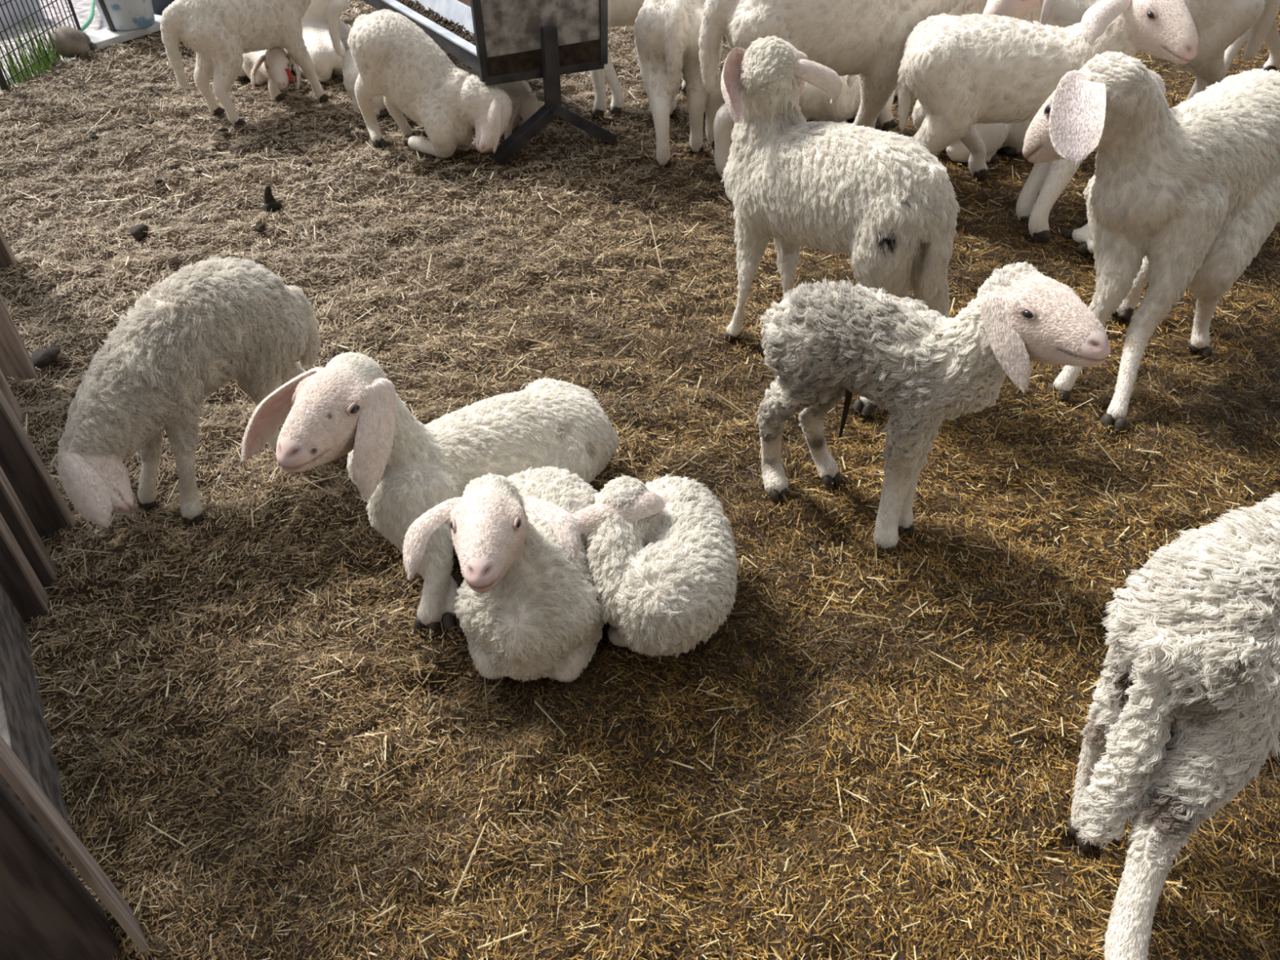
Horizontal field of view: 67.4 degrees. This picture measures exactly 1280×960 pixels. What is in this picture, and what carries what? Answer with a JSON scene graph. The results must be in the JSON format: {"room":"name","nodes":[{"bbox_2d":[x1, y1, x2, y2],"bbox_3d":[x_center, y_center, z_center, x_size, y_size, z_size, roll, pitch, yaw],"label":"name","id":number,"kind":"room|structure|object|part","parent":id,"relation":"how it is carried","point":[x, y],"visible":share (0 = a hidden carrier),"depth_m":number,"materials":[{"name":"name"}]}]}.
{"room":"sheep pen","nodes":[
{"label":"sheep pen","id":0,"kind":"room"},
{"bbox_2d":[0,0,106,93],"bbox_3d":[-4.360,-2.576,4.992,9.280,0.019,12.960,0,40,0],"label":"ground","id":1,"kind":"structure","parent":0,"point":[82,7],"depth_m":4.42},
{"bbox_2d":[0,0,45,31],"bbox_3d":[-3.017,-2.030,4.239,0.140,0.160,0.721,21,44,23],"label":"kerb","id":2,"kind":"object","parent":1,"relation":"on","point":[13,2],"visible":0.52,"depth_m":4.38,"materials":[{"name":"concrete"}]},
{"bbox_2d":[0,10,76,92],"bbox_3d":[-2.457,-1.718,3.806,0.240,0.200,0.550,0,40,0],"label":"grass","id":3,"kind":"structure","parent":1,"relation":"on","point":[43,70],"depth_m":3.81,"materials":[{"name":"green plant"}]},
{"bbox_2d":[0,0,81,93],"bbox_3d":[-2.470,-1.855,3.276,0.192,1.070,1.334,10,41,11],"label":"wire fence","id":4,"kind":"object","parent":1,"relation":"on","point":[3,85],"visible":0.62,"depth_m":3.73,"materials":[{"name":"grey metal"}]},
{"bbox_3d":[-2.382,-1.856,3.278,0.018,1.070,0.018,0,40,0],"label":"post","id":5,"kind":"part","parent":4,"relation":"part of","materials":[{"name":"grey metal"}]},
{"bbox_3d":[-2.386,-2.280,3.783,0.010,1.070,0.010,0,40,0],"label":"post","id":6,"kind":"part","parent":4,"relation":"part of","materials":[{"name":"grey metal"}]},
{"bbox_2d":[49,26,91,57],"bbox_3d":[-2.342,-1.806,3.952,0.150,0.119,0.159,0,40,0],"label":"stone","id":7,"kind":"object","parent":1,"relation":"on","point":[70,42],"visible":0.97,"depth_m":3.90,"materials":[{"name":"beige stone"}]},
{"bbox_2d":[80,0,95,31],"bbox_3d":[-2.527,-2.164,4.427,0.044,0.042,0.675,-10,41,-11],"label":"garden hose","id":8,"kind":"object","parent":1,"relation":"on","point":[91,17],"visible":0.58,"depth_m":4.34,"materials":[{"name":"green plastic"}]},
{"bbox_2d":[0,0,1279,959],"bbox_3d":[1.270,-1.326,3.457,7.860,0.061,9.000,0,40,0],"label":"ground","id":9,"kind":"structure","parent":0,"point":[1056,873],"depth_m":1.67,"materials":[{"name":"brown soil"}]},
{"bbox_2d":[0,226,75,853],"bbox_3d":[-1.265,-0.395,1.608,0.207,0.962,1.918,-20,44,-23],"label":"fence","id":10,"kind":"object","parent":9,"relation":"on","point":[32,506],"visible":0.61,"depth_m":1.57,"materials":[{"name":"brown wood"}]},
{"bbox_2d":[0,734,152,959],"bbox_3d":[-0.747,0.119,0.731,0.294,1.303,0.115,-26,46,-27],"label":"wooden plank","id":11,"kind":"object","parent":9,"relation":"on","point":[46,913],"visible":0.88,"depth_m":1.05,"materials":[{"name":"brown wood"}]},
{"bbox_2d":[86,14,162,49],"bbox_3d":[-2.231,-1.949,4.171,0.150,0.030,0.430,18,43,20],"label":"flat board","id":12,"kind":"object","parent":9,"relation":"on","point":[99,38],"visible":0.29,"depth_m":4.09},
{"bbox_2d":[93,0,155,31],"bbox_3d":[-2.223,-2.105,4.094,0.283,0.305,0.283,0,40,0],"label":"bucket","id":13,"kind":"object","parent":12,"relation":"on","point":[116,15],"visible":1,"depth_m":4.09,"materials":[{"name":"white plastic"}]},
{"bbox_2d":[151,0,174,15],"bbox_3d":[-2.054,-2.292,4.351,0.349,0.358,0.254,0,40,0],"label":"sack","id":14,"kind":"object","parent":9,"relation":"on","point":[158,6],"visible":0.09,"depth_m":4.32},
{"bbox_2d":[169,164,180,169],"bbox_3d":[-1.446,-0.975,2.985,0.030,0.016,0.021,2,40,3],"label":"lump","id":15,"kind":"object","parent":9,"relation":"on","point":[172,166],"visible":1,"depth_m":2.98,"materials":[{"name":"brown soil"}]},
{"bbox_2d":[235,148,245,155],"bbox_3d":[-1.313,-1.077,3.151,0.033,0.016,0.031,-10,41,-12],"label":"lump","id":16,"kind":"object","parent":9,"relation":"on","point":[238,150],"visible":0.97,"depth_m":3.14,"materials":[{"name":"brown soil"}]},
{"bbox_2d":[160,0,328,128],"bbox_3d":[-1.274,-1.576,3.329,0.261,0.552,0.735,31,49,32],"label":"sheep","id":17,"kind":"object","parent":9,"relation":"on","point":[220,32],"visible":0.95,"depth_m":3.21},
{"bbox_2d":[262,185,281,213],"bbox_3d":[-1.083,-0.824,2.806,0.056,0.078,0.061,-19,44,-22],"label":"lump","id":18,"kind":"object","parent":9,"relation":"on","point":[270,202],"visible":0.89,"depth_m":2.79,"materials":[{"name":"brown soil"}]},
{"bbox_2d":[290,0,351,81],"bbox_3d":[-1.276,-1.879,3.816,0.458,0.539,0.703,-30,48,-31],"label":"sheep","id":19,"kind":"object","parent":9,"relation":"on","point":[315,28],"visible":0.27,"depth_m":3.66},
{"bbox_2d":[325,0,448,116],"bbox_3d":[-0.860,-1.509,3.386,0.456,0.353,0.309,0,40,0],"label":"lamb","id":20,"kind":"object","parent":9,"relation":"on","point":[335,7],"visible":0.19,"depth_m":3.34,"materials":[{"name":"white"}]},
{"bbox_2d":[346,8,512,158],"bbox_3d":[-0.665,-1.238,3.026,0.538,0.416,0.250,15,42,17],"label":"sheep","id":21,"kind":"object","parent":9,"relation":"on","point":[393,58],"visible":0.99,"depth_m":2.96},
{"bbox_2d":[361,0,617,165],"bbox_3d":[-0.628,-1.678,3.341,0.436,0.681,1.396,-23,45,-25],"label":"trough","id":22,"kind":"object","parent":9,"relation":"on","point":[516,40],"visible":0.76,"depth_m":2.97,"materials":[{"name":"paint"}]},
{"bbox_3d":[-0.820,-1.601,3.321,0.018,0.046,1.260,-23,45,-25],"label":"rail","id":23,"kind":"part","parent":22,"relation":"part of","materials":[{"name":"metal"}]},
{"bbox_2d":[395,0,475,45],"bbox_3d":[-0.639,-1.659,3.378,0.379,0.032,1.270,-23,45,-25],"label":"feed","id":24,"kind":"object","parent":22,"relation":"on","point":[465,34],"visible":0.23,"depth_m":3.25,"materials":[{"name":"brown food"}]},
{"bbox_3d":[-0.368,-1.103,3.059,0.224,0.163,0.047,-17,43,-19],"label":"leg","id":25,"kind":"part","parent":22,"relation":"part of","materials":[{"name":"paint"}]},
{"bbox_3d":[-0.297,-1.440,2.875,0.442,0.446,0.019,-17,43,-19],"label":"panel frame","id":26,"kind":"part","parent":22,"relation":"part of","materials":[{"name":"paint"}]},
{"bbox_3d":[-0.298,-1.441,2.876,0.412,0.410,0.012,-17,43,-19],"label":"panel","id":27,"kind":"part","parent":22,"relation":"part of","materials":[{"name":"grey metal"}]},
{"bbox_3d":[-0.276,-1.264,2.980,0.045,0.265,0.035,-17,43,-19],"label":"post","id":28,"kind":"part","parent":22,"relation":"part of","materials":[{"name":"metal"}]},
{"bbox_3d":[-0.183,-1.158,3.125,0.224,0.163,0.047,-17,43,-19],"label":"leg","id":29,"kind":"part","parent":22,"relation":"part of","materials":[{"name":"paint"}]},
{"bbox_2d":[609,195,622,202],"bbox_3d":[-0.072,-0.838,2.857,0.036,0.017,0.031,4,40,4],"label":"lump","id":30,"kind":"object","parent":9,"relation":"on","point":[615,197],"visible":0.98,"depth_m":2.85,"materials":[{"name":"brown soil"}]},
{"bbox_2d":[589,0,687,119],"bbox_3d":[-0.087,-1.644,3.338,0.765,0.650,0.369,-11,41,-12],"label":"sheep","id":31,"kind":"object","parent":9,"relation":"on","point":[620,12],"visible":0.26,"depth_m":3.35},
{"bbox_2d":[0,0,1279,959],"bbox_3d":[0.853,-1.189,3.243,6.475,0.124,5.962,0,40,0],"label":"bedding","id":32,"kind":"object","parent":9,"relation":"on","point":[340,655],"visible":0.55,"depth_m":1.58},
{"bbox_2d":[31,343,60,368],"bbox_3d":[-1.343,-0.283,2.170,0.060,0.029,0.080,10,41,12],"label":"lump","id":33,"kind":"object","parent":32,"relation":"on","point":[41,358],"visible":0.95,"depth_m":2.15,"materials":[{"name":"brown soil"}]},
{"bbox_2d":[89,133,100,138],"bbox_3d":[-1.845,-1.161,3.245,0.038,0.014,0.025,8,41,10],"label":"lump","id":34,"kind":"object","parent":32,"relation":"on","point":[92,136],"visible":1,"depth_m":3.24,"materials":[{"name":"brown soil"}]},
{"bbox_2d":[128,223,148,239],"bbox_3d":[-1.390,-0.689,2.659,0.047,0.031,0.058,9,41,10],"label":"lump","id":35,"kind":"object","parent":32,"relation":"on","point":[137,231],"visible":1,"depth_m":2.65,"materials":[{"name":"brown soil"}]},
{"bbox_2d":[136,124,145,128],"bbox_3d":[-1.710,-1.212,3.289,0.027,0.013,0.025,15,42,18],"label":"lump","id":36,"kind":"object","parent":32,"relation":"on","point":[137,126],"visible":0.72,"depth_m":3.28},
{"bbox_2d":[144,119,154,125],"bbox_3d":[-1.675,-1.222,3.280,0.033,0.014,0.031,31,49,31],"label":"lump","id":37,"kind":"object","parent":32,"relation":"on","point":[150,122],"visible":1,"depth_m":3.27,"materials":[{"name":"brown soil"}]},
{"bbox_2d":[154,178,163,184],"bbox_3d":[-1.470,-0.914,2.933,0.031,0.015,0.024,-31,49,-32],"label":"lump","id":38,"kind":"object","parent":32,"relation":"on","point":[157,181],"visible":1,"depth_m":2.92,"materials":[{"name":"brown soil"}]},
{"bbox_2d":[53,256,322,528],"bbox_3d":[-0.804,-0.154,1.735,0.194,0.400,0.565,21,44,23],"label":"lamb","id":39,"kind":"object","parent":32,"relation":"on","point":[211,323],"visible":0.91,"depth_m":1.64,"materials":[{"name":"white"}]},
{"bbox_2d":[192,168,202,173],"bbox_3d":[-1.369,-0.955,2.970,0.031,0.012,0.022,-25,46,-27],"label":"lump","id":40,"kind":"object","parent":32,"relation":"on","point":[197,171],"visible":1,"depth_m":2.96,"materials":[{"name":"brown soil"}]},
{"bbox_2d":[217,127,228,131],"bbox_3d":[-1.414,-1.189,3.258,0.026,0.014,0.031,29,48,30],"label":"lump","id":41,"kind":"object","parent":32,"relation":"on","point":[224,129],"visible":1,"depth_m":3.25,"materials":[{"name":"brown soil"}]},
{"bbox_2d":[220,164,229,168],"bbox_3d":[-1.311,-0.990,3.032,0.026,0.012,0.018,-3,40,-4],"label":"lump","id":42,"kind":"object","parent":32,"relation":"on","point":[223,166],"visible":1,"depth_m":3.03,"materials":[{"name":"brown soil"}]},
{"bbox_2d":[230,163,239,170],"bbox_3d":[-1.272,-0.982,3.011,0.027,0.018,0.040,-18,43,-20],"label":"lump","id":43,"kind":"object","parent":32,"relation":"on","point":[233,166],"visible":1,"depth_m":3.00,"materials":[{"name":"brown soil"}]},
{"bbox_2d":[253,223,265,231],"bbox_3d":[-1.071,-0.709,2.700,0.032,0.016,0.029,-8,41,-9],"label":"lump","id":44,"kind":"object","parent":32,"relation":"on","point":[260,228],"visible":1,"depth_m":2.70,"materials":[{"name":"brown soil"}]},
{"bbox_2d":[236,47,300,90],"bbox_3d":[-1.395,-1.575,3.527,0.234,0.272,0.630,-14,42,-16],"label":"lamb","id":45,"kind":"object","parent":32,"relation":"on","point":[275,64],"visible":0.7,"depth_m":3.37,"materials":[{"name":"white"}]},
{"bbox_2d":[274,146,282,151],"bbox_3d":[-1.189,-1.090,3.154,0.026,0.012,0.018,-14,42,-16],"label":"lump","id":46,"kind":"object","parent":32,"relation":"on","point":[277,148],"visible":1,"depth_m":3.15,"materials":[{"name":"brown soil"}]},
{"bbox_2d":[304,161,311,167],"bbox_3d":[-1.058,-1.005,3.060,0.023,0.015,0.032,-30,48,-30],"label":"lump","id":47,"kind":"object","parent":32,"relation":"on","point":[308,164],"visible":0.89,"depth_m":3.06,"materials":[{"name":"brown soil"}]},
{"bbox_2d":[345,133,353,137],"bbox_3d":[-0.983,-1.163,3.243,0.025,0.014,0.027,-14,42,-16],"label":"lump","id":48,"kind":"object","parent":32,"relation":"on","point":[348,135],"visible":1,"depth_m":3.23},
{"bbox_2d":[240,351,619,638],"bbox_3d":[-0.307,-0.070,1.638,0.350,0.396,0.629,26,46,28],"label":"lamb","id":49,"kind":"object","parent":32,"relation":"on","point":[403,467],"visible":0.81,"depth_m":1.55,"materials":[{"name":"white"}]},
{"bbox_2d":[402,466,604,683],"bbox_3d":[-0.175,0.104,1.476,0.256,0.337,0.422,9,41,11],"label":"lamb","id":50,"kind":"object","parent":32,"relation":"on","point":[528,606],"visible":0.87,"depth_m":1.38,"materials":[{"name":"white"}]},
{"bbox_2d":[462,68,544,142],"bbox_3d":[-0.507,-1.348,3.266,0.483,0.261,0.251,26,47,28],"label":"lamb","id":51,"kind":"object","parent":32,"relation":"on","point":[525,104],"visible":0.3,"depth_m":3.15,"materials":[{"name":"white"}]},
{"bbox_2d":[571,473,738,657],"bbox_3d":[0.037,0.127,1.526,0.277,0.236,0.273,-30,48,-30],"label":"lamb","id":52,"kind":"object","parent":32,"relation":"on","point":[661,555],"visible":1,"depth_m":1.44,"materials":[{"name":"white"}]},
{"bbox_2d":[798,74,861,122],"bbox_3d":[0.602,-1.448,3.286,0.481,0.387,0.374,31,49,31],"label":"lamb","id":53,"kind":"object","parent":32,"relation":"on","point":[815,104],"visible":0.19,"depth_m":3.18,"materials":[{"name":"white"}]},
{"bbox_2d":[720,35,960,415],"bbox_3d":[0.383,-0.558,2.031,0.311,0.637,0.610,-25,46,-27],"label":"lamb","id":54,"kind":"object","parent":32,"relation":"on","point":[881,199],"visible":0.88,"depth_m":1.91,"materials":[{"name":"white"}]},
{"bbox_2d":[755,261,1110,555],"bbox_3d":[0.456,-0.135,1.601,0.526,0.543,0.212,22,45,24],"label":"lamb","id":55,"kind":"object","parent":32,"relation":"on","point":[824,343],"visible":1,"depth_m":1.51,"materials":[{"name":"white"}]},
{"bbox_3d":[0.358,-0.123,1.670,0.015,0.127,0.012,18,43,20],"label":"navel cord","id":56,"kind":"part","parent":55,"relation":"part of","materials":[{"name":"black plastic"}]},
{"bbox_2d":[1223,16,1279,74],"bbox_3d":[2.377,-1.862,3.527,1.027,0.742,0.370,0,40,0],"label":"sheep","id":57,"kind":"object","parent":32,"relation":"on","point":[1272,40],"visible":0.29,"depth_m":3.67},
{"bbox_2d":[633,0,723,169],"bbox_3d":[0.142,-1.518,3.169,0.319,0.674,0.904,7,41,9],"label":"sheep","id":58,"kind":"object","parent":9,"relation":"on","point":[666,32],"visible":0.81,"depth_m":2.94},
{"bbox_2d":[697,0,963,182],"bbox_3d":[0.688,-1.310,2.834,1.035,0.790,0.372,-2,40,-2],"label":"sheep","id":59,"kind":"object","parent":9,"relation":"on","point":[866,39],"visible":0.64,"depth_m":2.70},
{"bbox_2d":[878,0,987,130],"bbox_3d":[1.255,-1.624,3.269,0.948,0.708,0.350,-7,40,-8],"label":"sheep","id":60,"kind":"object","parent":9,"relation":"on","point":[886,117],"visible":0.07,"depth_m":3.24},
{"bbox_2d":[911,99,1031,163],"bbox_3d":[1.162,-1.258,3.048,0.627,0.402,0.344,0,40,0],"label":"lamb","id":61,"kind":"object","parent":9,"relation":"on","point":[1010,136],"visible":0.29,"depth_m":3.03,"materials":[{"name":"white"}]},
{"bbox_2d":[897,0,1198,244],"bbox_3d":[1.068,-1.046,2.631,0.708,0.645,0.426,15,42,17],"label":"sheep","id":62,"kind":"object","parent":9,"relation":"on","point":[965,71],"visible":0.72,"depth_m":2.49},
{"bbox_2d":[1062,222,1094,253],"bbox_3d":[1.463,-0.871,2.586,0.644,0.402,0.350,-8,41,-10],"label":"lamb","id":63,"kind":"object","parent":9,"relation":"on","point":[1082,235],"visible":0.07,"depth_m":2.58,"materials":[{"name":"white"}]},
{"bbox_2d":[962,0,1279,100],"bbox_3d":[1.543,-1.408,3.118,0.980,0.573,0.332,0,40,0],"label":"sheep","id":64,"kind":"object","parent":9,"relation":"on","point":[1219,24],"visible":0.38,"depth_m":3.01},
{"bbox_2d":[1022,50,1279,431],"bbox_3d":[1.127,-0.605,2.079,0.904,0.677,0.419,-30,49,-31],"label":"sheep","id":65,"kind":"object","parent":9,"relation":"on","point":[1188,193],"visible":0.99,"depth_m":1.90,"materials":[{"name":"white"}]},
{"bbox_2d":[1066,491,1279,959],"bbox_3d":[0.900,0.196,1.201,0.907,0.574,0.314,-18,43,-20],"label":"sheep","id":66,"kind":"object","parent":9,"relation":"on","point":[1184,711],"visible":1,"depth_m":1.11,"materials":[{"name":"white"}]}
]}

